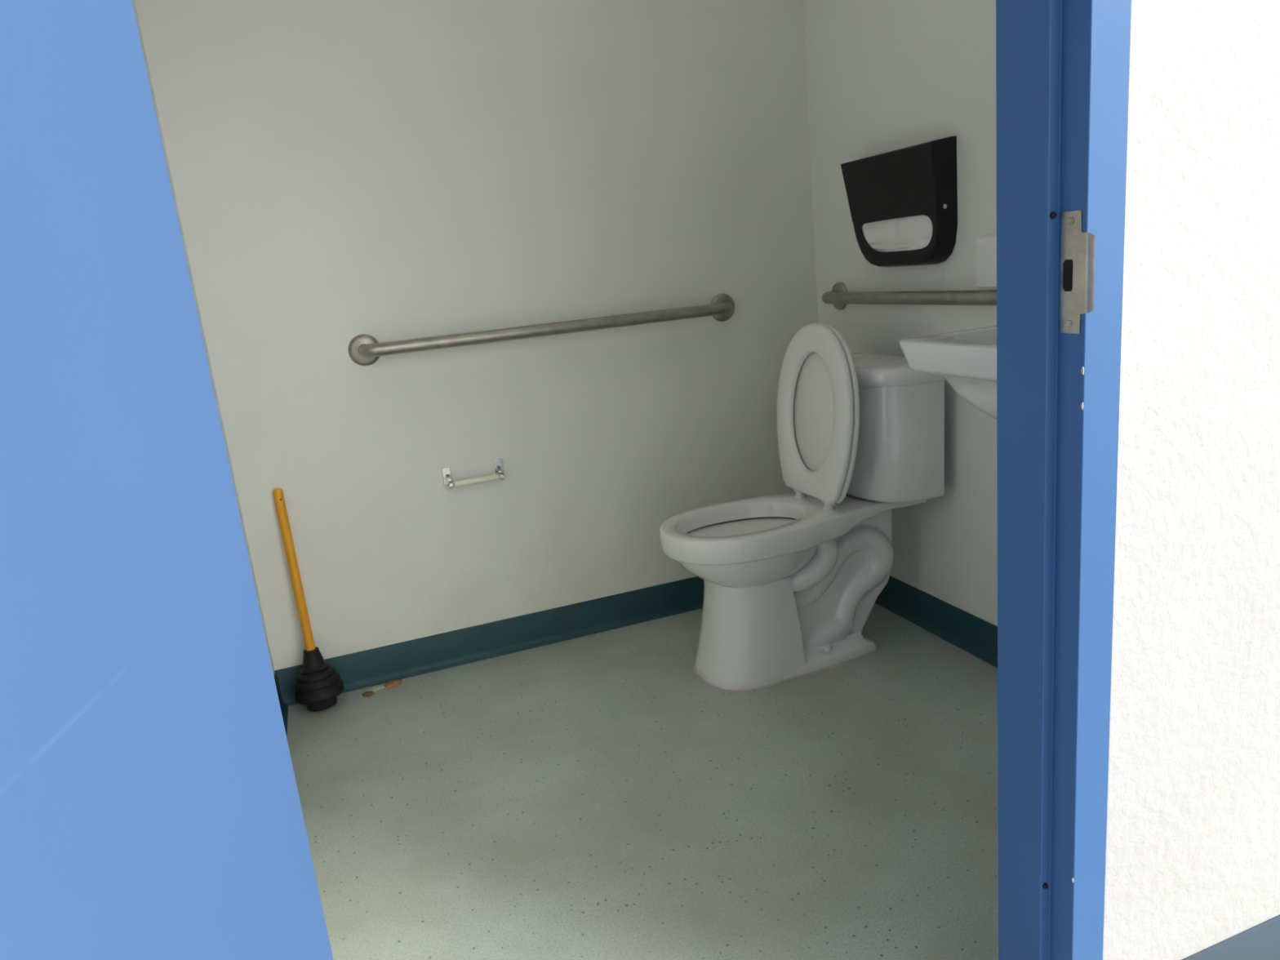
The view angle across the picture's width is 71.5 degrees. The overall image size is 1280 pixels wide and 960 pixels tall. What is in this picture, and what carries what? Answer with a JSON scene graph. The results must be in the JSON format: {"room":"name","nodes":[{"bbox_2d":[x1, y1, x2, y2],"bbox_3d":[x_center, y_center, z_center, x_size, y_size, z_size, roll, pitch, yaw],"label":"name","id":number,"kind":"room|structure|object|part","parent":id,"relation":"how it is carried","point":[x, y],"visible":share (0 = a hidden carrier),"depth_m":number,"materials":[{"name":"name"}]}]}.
{"room":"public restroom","nodes":[
{"label":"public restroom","id":0,"kind":"room"},
{"bbox_2d":[132,0,275,675],"bbox_3d":[-0.848,-0.414,1.352,0.100,2.440,1.620,-10,14,-18],"label":"wall","id":1,"kind":"structure","parent":0,"point":[133,1],"depth_m":2.13,"materials":[{"name":"paint"}]},
{"bbox_2d":[274,670,288,737],"bbox_3d":[-0.681,0.707,1.643,0.016,0.102,1.620,-10,14,-18],"label":"baseboard","id":2,"kind":"structure","parent":1,"relation":"attached to","point":[284,708],"depth_m":2.34,"materials":[{"name":"teal plastic"}]},
{"bbox_2d":[134,0,817,670],"bbox_3d":[-0.302,-0.728,2.429,1.908,2.440,0.100,-10,14,-18],"label":"wall","id":3,"kind":"structure","parent":0,"point":[386,171],"depth_m":2.39,"materials":[{"name":"paint"}]},
{"bbox_2d":[441,458,504,488],"bbox_3d":[-0.452,-0.016,2.434,0.167,0.052,0.052,-10,14,-18],"label":"toilet paper holder","id":4,"kind":"object","parent":3,"relation":"attached to","point":[446,475],"visible":1,"depth_m":2.43,"materials":[{"name":"silver metal"}]},
{"bbox_3d":[-0.516,0.005,2.413,0.011,0.034,0.049,-10,14,-18],"label":"arm","id":5,"kind":"part","parent":4,"relation":"part of","materials":[{"name":"silver metal"}]},
{"bbox_3d":[-0.386,-0.019,2.458,0.011,0.034,0.049,-10,14,-18],"label":"arm","id":6,"kind":"part","parent":4,"relation":"part of","materials":[{"name":"silver metal"}]},
{"bbox_2d":[275,576,704,706],"bbox_3d":[-0.169,0.414,2.648,1.708,0.102,0.016,-10,14,-18],"label":"baseboard","id":7,"kind":"structure","parent":3,"relation":"attached to","point":[362,669],"depth_m":2.58,"materials":[{"name":"teal plastic"}]},
{"bbox_2d":[347,293,734,365],"bbox_3d":[-0.223,-0.415,2.428,1.103,0.081,0.073,-10,14,-18],"label":"grab bar","id":8,"kind":"object","parent":3,"relation":"attached to","point":[363,349],"visible":1,"depth_m":2.37,"materials":[{"name":"silver metal"}]},
{"bbox_2d":[287,603,998,959],"bbox_3d":[0.113,0.659,1.947,1.908,0.100,1.793,-10,14,-18],"label":"floor","id":9,"kind":"structure","parent":0,"point":[593,797],"depth_m":1.79,"materials":[{"name":"plastic"}]},
{"bbox_2d":[272,488,344,711],"bbox_3d":[-0.873,0.316,2.298,0.124,0.590,0.129,-10,14,-18],"label":"plunger","id":10,"kind":"object","parent":9,"relation":"on","point":[318,685],"visible":1,"depth_m":2.31,"materials":[{"name":"black rubber"}]},
{"bbox_3d":[-0.893,0.253,2.309,0.024,0.469,0.071,-13,15,-28],"label":"handle","id":11,"kind":"part","parent":10,"relation":"part of","materials":[{"name":"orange wood"}]},
{"bbox_2d":[362,679,401,696],"bbox_3d":[-0.704,0.567,2.430,0.108,0.010,0.061,-10,14,-18],"label":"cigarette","id":12,"kind":"object","parent":9,"relation":"on","point":[369,691],"visible":1,"depth_m":2.44,"materials":[{"name":"white paper"}]},
{"bbox_2d":[659,323,946,692],"bbox_3d":[0.397,0.043,2.312,0.737,0.868,0.416,-10,14,-18],"label":"toilet","id":13,"kind":"object","parent":9,"relation":"on","point":[793,581],"visible":1,"depth_m":2.23,"materials":[{"name":"white ceramic"}]},
{"bbox_3d":[0.441,-0.176,2.275,0.060,0.440,0.356,-10,14,-18],"label":"seat","id":14,"kind":"part","parent":13,"relation":"part of","materials":[{"name":"white plastic"}]},
{"bbox_3d":[0.458,-0.177,2.281,0.057,0.440,0.356,-10,14,-18],"label":"seat lid","id":15,"kind":"part","parent":13,"relation":"part of","materials":[{"name":"white plastic"}]},
{"bbox_3d":[0.605,-0.119,2.349,0.184,0.300,0.380,-10,14,-18],"label":"tank","id":16,"kind":"part","parent":13,"relation":"part of","materials":[{"name":"white ceramic"}]},
{"bbox_3d":[0.585,-0.285,2.307,0.201,0.046,0.400,-10,14,-18],"label":"tank lid","id":17,"kind":"part","parent":13,"relation":"part of","materials":[{"name":"white ceramic"}]},
{"bbox_2d":[802,0,997,626],"bbox_3d":[0.840,-0.720,1.925,0.100,2.440,1.620,-10,14,-18],"label":"wall","id":18,"kind":"structure","parent":0,"point":[883,76],"depth_m":2.26,"materials":[{"name":"paint"}]},
{"bbox_2d":[840,135,957,266],"bbox_3d":[0.644,-0.686,2.253,0.067,0.286,0.391,-10,14,-18],"label":"dispenser","id":19,"kind":"object","parent":18,"relation":"attached to","point":[903,202],"visible":1,"depth_m":2.17,"materials":[{"name":"black plastic"}]},
{"bbox_2d":[822,282,996,310],"bbox_3d":[0.712,-0.447,2.175,0.073,0.081,0.996,-10,14,-18],"label":"grab bar","id":20,"kind":"object","parent":18,"relation":"attached to","point":[839,296],"visible":0.5,"depth_m":2.20,"materials":[{"name":"silver metal"}]},
{"bbox_2d":[875,575,997,667],"bbox_3d":[0.898,0.421,2.179,0.016,0.102,1.620,-10,14,-18],"label":"baseboard","id":21,"kind":"structure","parent":18,"relation":"attached to","point":[975,636],"depth_m":2.40,"materials":[{"name":"teal plastic"}]},
{"bbox_2d":[898,325,996,419],"bbox_3d":[0.784,-0.129,1.573,0.424,0.447,0.510,-10,14,-18],"label":"sink","id":22,"kind":"object","parent":18,"relation":"attached to","point":[966,359],"visible":0.09,"depth_m":1.60,"materials":[{"name":"white ceramic"}]},
{"bbox_2d":[975,233,996,288],"bbox_3d":[0.788,-0.477,1.936,0.069,0.115,0.104,-10,14,-18],"label":"soap dispenser","id":23,"kind":"object","parent":18,"relation":"attached to","point":[985,245],"visible":0.43,"depth_m":1.94,"materials":[{"name":"white plastic"}]},
{"bbox_2d":[1102,0,1279,959],"bbox_3d":[0.318,-0.686,0.797,6.800,3.000,0.081,-10,14,-18],"label":"wall","id":24,"kind":"structure","parent":0,"point":[1193,864],"depth_m":1.02,"materials":[{"name":"white paint"}]},
{"bbox_2d":[0,0,333,959],"bbox_3d":[-0.304,0.004,0.196,0.176,2.046,0.850,-4,14,7],"label":"door","id":25,"kind":"structure","parent":24,"relation":"in","point":[150,806],"depth_m":0.50,"materials":[{"name":"blue paint"}]},
{"bbox_2d":[995,0,1131,959],"bbox_3d":[0.030,-0.196,0.790,0.943,2.110,0.118,-10,14,-18],"label":"trim","id":26,"kind":"structure","parent":24,"relation":"attached to","point":[1063,66],"depth_m":0.96,"materials":[{"name":"blue paint"}]},
{"bbox_3d":[0.441,-0.209,0.900,0.004,0.121,0.040,-12,15,-23],"label":"strike plate","id":27,"kind":"part","parent":26,"relation":"part of","materials":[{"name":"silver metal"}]},
{"bbox_2d":[1182,914,1279,959],"bbox_3d":[2.116,0.428,1.649,3.281,0.102,0.016,-10,14,-18],"label":"baseboard","id":28,"kind":"structure","parent":24,"relation":"attached to","point":[1261,941],"depth_m":1.21,"materials":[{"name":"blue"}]}
]}

